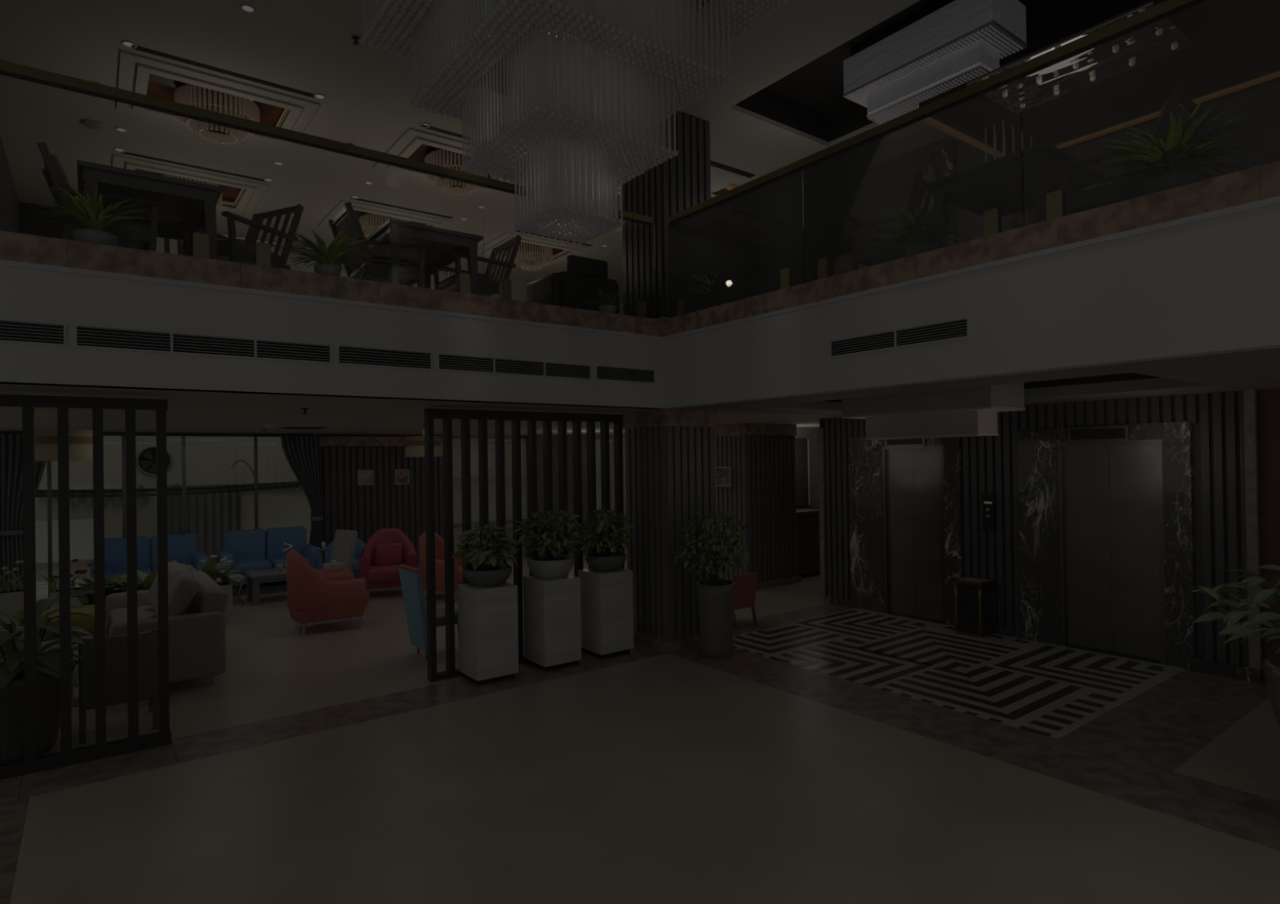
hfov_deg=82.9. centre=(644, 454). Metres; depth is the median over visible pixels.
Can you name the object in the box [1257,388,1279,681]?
wall
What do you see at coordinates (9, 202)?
wall
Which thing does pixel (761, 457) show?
wall
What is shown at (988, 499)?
panel
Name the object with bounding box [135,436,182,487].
outdoor unit
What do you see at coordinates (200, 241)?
glass railing
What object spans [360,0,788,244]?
chandelier
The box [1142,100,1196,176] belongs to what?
plant
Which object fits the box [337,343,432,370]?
air vent
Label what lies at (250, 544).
cushion
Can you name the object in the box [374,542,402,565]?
cushion
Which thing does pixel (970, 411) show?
lamp
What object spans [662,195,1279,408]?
wall
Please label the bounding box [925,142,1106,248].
dining table
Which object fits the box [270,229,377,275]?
potted fern
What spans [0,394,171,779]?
slatted screen
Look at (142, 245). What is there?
seat cushion
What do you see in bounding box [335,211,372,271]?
cushion
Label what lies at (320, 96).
recessed light
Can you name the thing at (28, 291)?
wall
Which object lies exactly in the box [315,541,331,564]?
side table
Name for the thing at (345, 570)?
side table
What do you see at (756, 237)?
glass railing
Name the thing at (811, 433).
wall
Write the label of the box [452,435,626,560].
wall
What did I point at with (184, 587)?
cushion
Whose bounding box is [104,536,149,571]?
cushion
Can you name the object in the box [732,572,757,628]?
dining chair
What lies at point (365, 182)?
recessed light
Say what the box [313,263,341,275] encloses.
bowl
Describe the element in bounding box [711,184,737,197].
ceiling recess
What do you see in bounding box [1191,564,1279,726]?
floor plant
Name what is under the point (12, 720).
floor plant
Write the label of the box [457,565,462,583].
seat cushion
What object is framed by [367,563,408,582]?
seat cushion
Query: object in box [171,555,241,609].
planter
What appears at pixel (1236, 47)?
ceiling recess
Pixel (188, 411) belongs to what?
ceiling
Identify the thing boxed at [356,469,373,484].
picture
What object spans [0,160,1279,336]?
trim
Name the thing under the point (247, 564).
seat cushion
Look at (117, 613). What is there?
seat cushion
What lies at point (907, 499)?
door
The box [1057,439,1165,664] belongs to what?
door
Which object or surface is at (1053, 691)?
inlay
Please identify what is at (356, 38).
sprinkler
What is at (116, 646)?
side table
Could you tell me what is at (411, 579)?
armchair
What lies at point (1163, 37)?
ceiling light
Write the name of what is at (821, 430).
wall
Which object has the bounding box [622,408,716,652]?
column
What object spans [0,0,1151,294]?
ceiling
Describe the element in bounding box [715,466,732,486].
picture
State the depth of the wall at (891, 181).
7.93 m
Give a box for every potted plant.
[450,523,524,586]
[511,509,589,578]
[577,508,636,571]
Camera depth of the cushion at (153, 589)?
7.92 m
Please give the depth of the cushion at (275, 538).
12.55 m
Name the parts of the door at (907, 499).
panel, sill, panel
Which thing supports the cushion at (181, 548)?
on the sofa at (181, 548)
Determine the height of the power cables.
0.728 m
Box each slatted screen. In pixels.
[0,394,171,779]
[423,408,624,681]
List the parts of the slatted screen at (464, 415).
rail, rail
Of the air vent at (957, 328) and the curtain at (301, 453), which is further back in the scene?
the curtain at (301, 453)
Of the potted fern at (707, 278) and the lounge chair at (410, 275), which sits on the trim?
the potted fern at (707, 278)
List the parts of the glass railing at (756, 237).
glass panel, glass panel, handrail, glass panel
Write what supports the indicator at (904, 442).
attached to the wall at (1210, 448)
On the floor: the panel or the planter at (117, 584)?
the planter at (117, 584)
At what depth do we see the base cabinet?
12.85 m
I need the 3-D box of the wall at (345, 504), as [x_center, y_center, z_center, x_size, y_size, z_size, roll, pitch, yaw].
[-2.216,-0.791,16.275,9.740,6.100,0.220,-1,0,-37]
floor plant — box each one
[0,589,94,761]
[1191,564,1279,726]
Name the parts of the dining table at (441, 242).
leg, leg, leg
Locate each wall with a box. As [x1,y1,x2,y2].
[0,134,18,232]
[0,259,674,408]
[18,201,71,239]
[35,435,601,581]
[314,271,623,568]
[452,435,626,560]
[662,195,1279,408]
[714,422,800,589]
[795,426,818,509]
[817,418,827,602]
[824,389,1262,683]
[834,76,1279,275]
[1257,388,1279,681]
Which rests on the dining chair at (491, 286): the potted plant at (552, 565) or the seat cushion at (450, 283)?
the seat cushion at (450, 283)
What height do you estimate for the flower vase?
0.414 m
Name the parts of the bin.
corner post, plate, corner post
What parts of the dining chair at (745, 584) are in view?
leg, backrest, leg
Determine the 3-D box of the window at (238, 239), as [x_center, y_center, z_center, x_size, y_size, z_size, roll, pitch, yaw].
[-6.254,-2.526,13.170,5.600,2.450,0.060,-1,0,-37]
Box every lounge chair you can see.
[36,142,164,251]
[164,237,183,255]
[176,204,303,269]
[328,201,429,287]
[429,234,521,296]
[848,170,955,271]
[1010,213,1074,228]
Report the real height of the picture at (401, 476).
0.300 m
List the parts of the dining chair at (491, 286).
leg, rail, leg, armrest, armrest, rail, post, rail, post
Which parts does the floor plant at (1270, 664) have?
pot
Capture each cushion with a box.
[48,154,79,223]
[69,222,151,249]
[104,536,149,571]
[104,568,151,583]
[107,604,186,628]
[146,562,190,604]
[150,533,197,569]
[151,564,197,573]
[151,566,193,611]
[155,572,199,617]
[189,238,280,264]
[222,528,266,560]
[232,558,271,573]
[265,525,306,559]
[267,554,311,568]
[325,556,359,572]
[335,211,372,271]
[350,262,418,284]
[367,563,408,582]
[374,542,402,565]
[437,273,499,296]
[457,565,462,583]
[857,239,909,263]
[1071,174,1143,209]
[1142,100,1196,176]
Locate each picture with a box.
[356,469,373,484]
[394,469,409,484]
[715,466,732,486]
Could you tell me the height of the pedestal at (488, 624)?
0.910 m
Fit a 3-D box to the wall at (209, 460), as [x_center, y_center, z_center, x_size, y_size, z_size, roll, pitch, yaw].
[-10.369,-0.602,15.204,24.000,6.050,0.420,-1,0,-37]
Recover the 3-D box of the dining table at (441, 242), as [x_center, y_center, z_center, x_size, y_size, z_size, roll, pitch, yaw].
[-2.390,-1.775,7.463,0.920,0.765,1.400,-1,0,-37]
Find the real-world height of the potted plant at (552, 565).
0.695 m
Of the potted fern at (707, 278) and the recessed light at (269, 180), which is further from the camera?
the recessed light at (269, 180)
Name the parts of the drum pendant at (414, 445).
stem, lamp shade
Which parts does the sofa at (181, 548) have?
armrest, armrest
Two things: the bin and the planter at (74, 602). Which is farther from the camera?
the planter at (74, 602)
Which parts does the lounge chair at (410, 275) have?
rail, post, post, leg, armrest, armrest, rail, rail, leg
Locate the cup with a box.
[275,564,283,570]
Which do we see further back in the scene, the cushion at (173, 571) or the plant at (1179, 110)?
the cushion at (173, 571)
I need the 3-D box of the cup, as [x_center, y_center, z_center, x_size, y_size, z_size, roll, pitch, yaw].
[-5.701,1.761,11.322,0.101,0.100,0.084,-1,0,-4]
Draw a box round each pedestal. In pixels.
[457,582,518,685]
[523,574,581,671]
[577,568,633,658]
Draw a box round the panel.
[982,493,995,530]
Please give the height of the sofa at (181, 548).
1.034 m
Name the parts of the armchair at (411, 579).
backrest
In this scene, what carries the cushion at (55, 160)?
on the lounge chair at (54, 174)
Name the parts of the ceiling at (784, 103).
wood panel, coffer moulding, wood panel, coffer moulding, coffer moulding, wood panel, coffer moulding, wood panel, wood panel, coffer moulding, coffer moulding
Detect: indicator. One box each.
[884,438,925,446]
[1067,425,1128,442]
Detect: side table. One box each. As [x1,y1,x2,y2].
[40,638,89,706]
[77,628,159,743]
[315,541,331,564]
[315,567,353,574]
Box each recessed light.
[113,147,125,152]
[115,127,128,132]
[120,40,137,48]
[240,3,256,13]
[263,177,273,182]
[273,160,284,165]
[313,93,325,99]
[350,195,359,198]
[364,181,373,184]
[419,122,430,128]
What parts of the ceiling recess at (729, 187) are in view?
panel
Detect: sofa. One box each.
[90,533,208,583]
[105,570,228,683]
[214,525,320,584]
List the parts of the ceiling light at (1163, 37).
bulb, bulb, bulb, bulb, bulb, bulb, bulb, bulb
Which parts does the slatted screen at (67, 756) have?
rail, rail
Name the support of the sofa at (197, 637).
on the floor
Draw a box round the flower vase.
[282,542,293,568]
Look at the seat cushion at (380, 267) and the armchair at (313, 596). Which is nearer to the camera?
the seat cushion at (380, 267)
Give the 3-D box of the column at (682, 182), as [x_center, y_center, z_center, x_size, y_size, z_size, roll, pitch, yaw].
[0.255,-2.674,8.586,0.820,2.500,0.850,-1,0,-37]
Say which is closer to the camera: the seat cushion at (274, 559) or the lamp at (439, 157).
the lamp at (439, 157)
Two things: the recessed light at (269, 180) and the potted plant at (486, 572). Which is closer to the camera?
the potted plant at (486, 572)
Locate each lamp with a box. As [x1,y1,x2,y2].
[158,173,222,207]
[173,83,259,143]
[359,212,411,237]
[424,148,487,195]
[509,241,552,271]
[600,194,622,231]
[841,382,1025,439]
[843,0,1027,124]
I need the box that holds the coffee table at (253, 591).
[244,565,317,605]
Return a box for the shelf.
[251,586,287,595]
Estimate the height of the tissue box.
0.160 m
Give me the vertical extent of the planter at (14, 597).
0.755 m
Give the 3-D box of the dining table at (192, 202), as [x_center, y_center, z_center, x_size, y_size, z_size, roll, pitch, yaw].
[-4.178,-1.757,6.098,0.920,0.765,1.400,-1,0,-37]
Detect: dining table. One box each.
[76,159,222,259]
[352,218,482,294]
[839,216,896,257]
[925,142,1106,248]
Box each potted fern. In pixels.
[26,178,158,245]
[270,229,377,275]
[582,285,635,313]
[675,272,716,299]
[873,198,974,256]
[1084,98,1266,198]
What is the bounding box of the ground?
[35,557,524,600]
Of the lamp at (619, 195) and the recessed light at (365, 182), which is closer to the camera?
the recessed light at (365, 182)
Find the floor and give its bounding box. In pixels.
[0,548,1279,903]
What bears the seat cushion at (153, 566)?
on the sofa at (181, 548)
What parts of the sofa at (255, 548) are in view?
armrest, armrest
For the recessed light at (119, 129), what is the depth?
8.53 m
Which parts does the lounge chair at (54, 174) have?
rail, post, post, leg, armrest, armrest, rail, rail, leg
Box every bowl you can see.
[71,228,118,245]
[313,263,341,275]
[462,564,511,586]
[526,554,574,578]
[585,551,626,571]
[598,304,617,313]
[905,241,937,256]
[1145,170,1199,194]
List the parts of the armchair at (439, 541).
leg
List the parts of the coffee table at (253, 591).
leg, leg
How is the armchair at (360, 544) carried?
on the floor
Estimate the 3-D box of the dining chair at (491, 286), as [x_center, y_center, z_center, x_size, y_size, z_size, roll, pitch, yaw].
[-1.802,-1.865,7.750,0.784,0.945,0.640,-1,0,-37]
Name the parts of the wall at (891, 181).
marble panel, marble panel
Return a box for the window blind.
[452,438,612,525]
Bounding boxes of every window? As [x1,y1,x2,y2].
[0,431,314,608]
[235,238,448,277]
[453,442,611,526]
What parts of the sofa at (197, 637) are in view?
armrest, armrest, backrest, leg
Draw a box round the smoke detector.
[80,119,104,128]
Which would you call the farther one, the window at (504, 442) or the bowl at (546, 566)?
the window at (504, 442)
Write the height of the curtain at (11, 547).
2.630 m
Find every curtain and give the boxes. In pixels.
[0,434,46,590]
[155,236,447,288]
[280,435,323,551]
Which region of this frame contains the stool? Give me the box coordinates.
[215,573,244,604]
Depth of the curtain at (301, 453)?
13.05 m
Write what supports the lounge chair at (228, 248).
on the floor
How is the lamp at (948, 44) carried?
hanging from the ceiling at (784, 103)
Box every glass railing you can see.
[0,59,656,319]
[667,0,1207,317]
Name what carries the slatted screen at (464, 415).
on the floor
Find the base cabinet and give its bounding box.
[795,508,820,577]
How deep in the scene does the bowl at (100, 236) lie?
5.00 m
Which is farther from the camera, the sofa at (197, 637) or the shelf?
the shelf
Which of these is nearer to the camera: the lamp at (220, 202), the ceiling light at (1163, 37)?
the ceiling light at (1163, 37)
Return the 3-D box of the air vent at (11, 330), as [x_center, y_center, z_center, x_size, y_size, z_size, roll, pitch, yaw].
[-4.370,-0.795,4.440,1.291,0.156,0.014,-1,0,-37]
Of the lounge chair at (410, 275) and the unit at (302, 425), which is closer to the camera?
the lounge chair at (410, 275)
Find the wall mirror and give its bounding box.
[795,438,810,505]
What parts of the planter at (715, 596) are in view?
pot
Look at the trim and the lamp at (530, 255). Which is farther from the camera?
the lamp at (530, 255)
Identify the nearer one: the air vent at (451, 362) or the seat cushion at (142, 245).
the seat cushion at (142, 245)
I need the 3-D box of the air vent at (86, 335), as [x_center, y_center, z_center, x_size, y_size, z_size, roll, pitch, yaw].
[-3.174,-0.807,5.353,1.629,0.160,0.016,-1,0,-37]
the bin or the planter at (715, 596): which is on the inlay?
the bin
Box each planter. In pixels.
[0,560,48,617]
[35,558,117,608]
[53,569,157,632]
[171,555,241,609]
[671,509,754,657]
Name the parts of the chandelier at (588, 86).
crystal rod, crystal rod, crystal rod, crystal rod, crystal rod, crystal rod, crystal rod, crystal rod, crystal rod, crystal rod, crystal rod, crystal rod, crystal rod, crystal rod, crystal rod, crystal rod, crystal rod, crystal rod, crystal rod, crystal rod, crystal rod, crystal rod, crystal rod, crystal rod, crystal rod, crystal rod, crystal rod, crystal rod, crystal rod, crystal rod, crystal rod, crystal rod, crystal rod, crystal rod, crystal rod, crystal rod, crystal rod, crystal rod, crystal rod, crystal rod, crystal rod, crystal rod, crystal rod, crystal rod, crystal rod, crystal rod, crystal rod, crystal rod, crystal rod, crystal rod, crystal rod, crystal rod, crystal rod, crystal rod, crystal rod, crystal rod, crystal rod, crystal rod, crystal rod, crystal rod, crystal rod, crystal rod, crystal rod, crystal rod, crystal rod, crystal rod, crystal rod, crystal rod, crystal rod, crystal rod, crystal rod, crystal rod, crystal rod, crystal rod, crystal rod, crystal rod, crystal rod, crystal rod, crystal rod, crystal rod, crystal rod, crystal rod, crystal rod, crystal rod, tier plate, crystal rod, crystal rod, crystal rod, tier plate, crystal rod, crystal rod, crystal rod, crystal rod, crystal rod, crystal rod, crystal rod, crystal rod, crystal rod, crystal rod, crystal rod, crystal rod, crystal rod, ceiling plate, crystal rod, crystal rod, crystal rod, crystal rod, crystal rod, crystal rod, crystal rod, crystal rod, crystal rod, crystal rod, crystal rod, crystal rod, crystal rod, crystal rod, crystal rod, crystal rod, crystal rod, crystal rod, crystal rod, crystal rod, crystal rod, crystal rod, crystal rod, crystal rod, crystal rod, crystal rod, crystal rod, crystal rod, crystal rod, crystal rod, crystal rod, crystal rod, crystal rod, crystal rod, crystal rod, crystal rod, crystal rod, crystal rod, crystal rod, crystal rod, crystal rod, crystal rod, crystal rod, crystal rod, crystal rod, crystal rod, crystal rod, crystal rod, crystal rod, crystal rod, crystal rod, crystal rod, crystal rod, crystal rod, crystal rod, crystal rod, crystal rod, crystal rod, crystal rod, crystal rod, crystal rod, crystal rod, crystal rod, crystal rod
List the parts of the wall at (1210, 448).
marble panel, marble panel, marble panel, marble panel, marble panel, marble panel, marble panel, marble panel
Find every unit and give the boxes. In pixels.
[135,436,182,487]
[262,422,346,429]
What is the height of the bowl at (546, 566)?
0.200 m
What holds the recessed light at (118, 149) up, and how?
in the ceiling at (784, 103)
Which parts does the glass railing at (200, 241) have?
glass panel, handrail, glass panel, glass panel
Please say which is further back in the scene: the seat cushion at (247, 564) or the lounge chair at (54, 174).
the seat cushion at (247, 564)
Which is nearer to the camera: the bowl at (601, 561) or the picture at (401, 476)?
the bowl at (601, 561)
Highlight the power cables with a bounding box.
[35,459,300,497]
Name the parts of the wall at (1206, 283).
moulding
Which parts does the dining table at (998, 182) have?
leg, leg, leg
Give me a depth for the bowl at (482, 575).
7.02 m
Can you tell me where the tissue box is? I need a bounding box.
[322,559,343,571]
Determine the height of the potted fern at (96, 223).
0.396 m
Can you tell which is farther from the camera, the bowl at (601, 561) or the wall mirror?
the wall mirror
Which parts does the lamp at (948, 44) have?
edge trim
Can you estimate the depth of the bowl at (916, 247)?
5.59 m
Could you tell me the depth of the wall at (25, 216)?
10.92 m
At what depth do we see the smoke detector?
8.34 m
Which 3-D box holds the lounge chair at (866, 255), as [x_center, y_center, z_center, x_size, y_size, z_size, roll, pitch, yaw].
[2.353,-1.933,6.607,0.640,0.945,0.784,-1,0,-37]
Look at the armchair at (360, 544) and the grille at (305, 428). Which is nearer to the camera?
the grille at (305, 428)
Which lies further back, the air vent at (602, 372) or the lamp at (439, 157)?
the lamp at (439, 157)
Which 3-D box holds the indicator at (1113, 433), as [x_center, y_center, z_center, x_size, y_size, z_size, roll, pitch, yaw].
[4.800,-0.221,7.680,0.020,0.160,0.580,-1,0,-37]
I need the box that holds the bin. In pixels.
[950,576,996,638]
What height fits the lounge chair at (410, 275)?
0.945 m
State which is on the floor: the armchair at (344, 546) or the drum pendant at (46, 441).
the armchair at (344, 546)
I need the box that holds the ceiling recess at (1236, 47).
[919,0,1279,162]
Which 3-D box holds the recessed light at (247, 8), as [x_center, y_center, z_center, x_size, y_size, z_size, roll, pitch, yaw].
[-3.448,-3.880,6.301,0.124,0.008,0.121,-1,0,-37]
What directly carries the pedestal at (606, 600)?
on the floor
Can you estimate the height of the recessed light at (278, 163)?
0.008 m
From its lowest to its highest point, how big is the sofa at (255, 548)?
1.034 m
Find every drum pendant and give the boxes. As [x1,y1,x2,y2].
[34,429,93,461]
[404,423,443,457]
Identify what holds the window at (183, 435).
in the wall at (345, 504)
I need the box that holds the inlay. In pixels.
[732,608,1185,738]
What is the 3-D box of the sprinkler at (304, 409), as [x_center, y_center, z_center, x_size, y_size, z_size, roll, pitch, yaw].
[-3.380,-0.433,7.212,0.070,0.060,0.067,-1,0,-37]
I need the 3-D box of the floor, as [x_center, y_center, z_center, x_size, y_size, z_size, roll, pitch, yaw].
[0.678,2.202,7.372,16.000,0.081,17.600,-1,0,-37]
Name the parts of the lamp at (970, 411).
edge trim, edge trim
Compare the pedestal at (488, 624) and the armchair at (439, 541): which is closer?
the pedestal at (488, 624)
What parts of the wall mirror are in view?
frame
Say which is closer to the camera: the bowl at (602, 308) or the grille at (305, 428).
the bowl at (602, 308)
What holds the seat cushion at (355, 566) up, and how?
on the armchair at (360, 544)
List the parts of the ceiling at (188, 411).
ceiling panel, ceiling panel, ceiling panel, ceiling panel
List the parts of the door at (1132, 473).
panel, sill, panel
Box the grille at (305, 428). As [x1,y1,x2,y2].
[280,426,326,429]
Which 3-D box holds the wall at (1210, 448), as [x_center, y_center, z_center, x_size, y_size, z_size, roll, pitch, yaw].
[4.355,0.775,8.783,0.660,2.684,4.940,-1,0,-37]
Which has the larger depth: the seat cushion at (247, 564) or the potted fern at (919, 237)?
the seat cushion at (247, 564)
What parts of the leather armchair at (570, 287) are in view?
armrest, armrest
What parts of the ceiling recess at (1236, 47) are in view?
crystal rod, crystal rod, crystal rod, crystal rod, crystal rod, crystal rod, crystal rod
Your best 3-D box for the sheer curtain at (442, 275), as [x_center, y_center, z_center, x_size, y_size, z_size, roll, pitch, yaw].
[-6.187,-2.512,13.083,5.500,2.380,0.040,-1,0,-37]
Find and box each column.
[525,435,588,557]
[622,109,711,319]
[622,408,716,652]
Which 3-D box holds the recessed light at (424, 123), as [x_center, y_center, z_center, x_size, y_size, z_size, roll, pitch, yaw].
[-2.586,-3.879,8.533,0.124,0.008,0.121,-1,0,-37]
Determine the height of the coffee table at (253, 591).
0.470 m
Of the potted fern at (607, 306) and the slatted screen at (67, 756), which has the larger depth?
the potted fern at (607, 306)
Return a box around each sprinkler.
[301,408,308,414]
[351,35,359,45]
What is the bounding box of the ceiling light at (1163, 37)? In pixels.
[966,1,1194,113]
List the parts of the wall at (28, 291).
moulding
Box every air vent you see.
[0,317,66,346]
[74,323,331,364]
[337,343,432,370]
[436,351,591,380]
[595,364,655,383]
[829,315,969,357]
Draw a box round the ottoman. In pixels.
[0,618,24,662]
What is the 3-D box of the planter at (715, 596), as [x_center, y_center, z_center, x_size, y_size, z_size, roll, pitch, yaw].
[0.777,1.381,7.838,0.887,1.566,0.904,-1,0,-37]
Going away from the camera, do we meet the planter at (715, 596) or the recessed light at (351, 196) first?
the planter at (715, 596)
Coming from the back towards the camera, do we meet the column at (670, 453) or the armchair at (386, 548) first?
the armchair at (386, 548)
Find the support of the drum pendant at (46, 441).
hanging from the ceiling at (188, 411)
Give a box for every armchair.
[285,549,368,635]
[317,537,365,578]
[329,528,357,569]
[359,528,417,593]
[396,564,458,658]
[418,532,477,601]
[524,254,619,314]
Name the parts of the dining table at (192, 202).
leg, leg, leg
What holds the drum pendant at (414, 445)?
hanging from the ceiling at (188, 411)
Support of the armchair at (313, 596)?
on the floor
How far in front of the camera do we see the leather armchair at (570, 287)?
8.09 m
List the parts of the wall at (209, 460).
wall panel, balustrade rail, gate panel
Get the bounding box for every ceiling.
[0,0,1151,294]
[0,347,1279,436]
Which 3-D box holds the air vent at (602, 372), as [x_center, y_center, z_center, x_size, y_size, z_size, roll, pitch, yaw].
[-0.196,-0.847,7.630,0.770,0.160,0.014,-1,0,-37]
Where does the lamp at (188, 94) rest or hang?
hanging from the ceiling at (784, 103)
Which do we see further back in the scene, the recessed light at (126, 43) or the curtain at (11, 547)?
the curtain at (11, 547)
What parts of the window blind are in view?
head rail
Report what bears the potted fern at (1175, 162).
on the trim
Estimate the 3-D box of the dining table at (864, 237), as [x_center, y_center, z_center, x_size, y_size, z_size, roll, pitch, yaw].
[1.810,-1.838,7.237,1.050,0.765,0.950,-1,0,-37]
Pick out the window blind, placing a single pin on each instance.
(455, 441)
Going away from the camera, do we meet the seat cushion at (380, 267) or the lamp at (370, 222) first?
the seat cushion at (380, 267)
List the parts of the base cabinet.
door, door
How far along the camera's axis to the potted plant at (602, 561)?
7.90 m
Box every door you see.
[881,444,946,624]
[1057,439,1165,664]
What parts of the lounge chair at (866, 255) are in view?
leg, rail, rail, armrest, leg, post, armrest, rail, post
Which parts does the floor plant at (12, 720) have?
pot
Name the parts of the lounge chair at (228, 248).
leg, armrest, rail, leg, post, armrest, rail, rail, leg, post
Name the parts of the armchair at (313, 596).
leg, leg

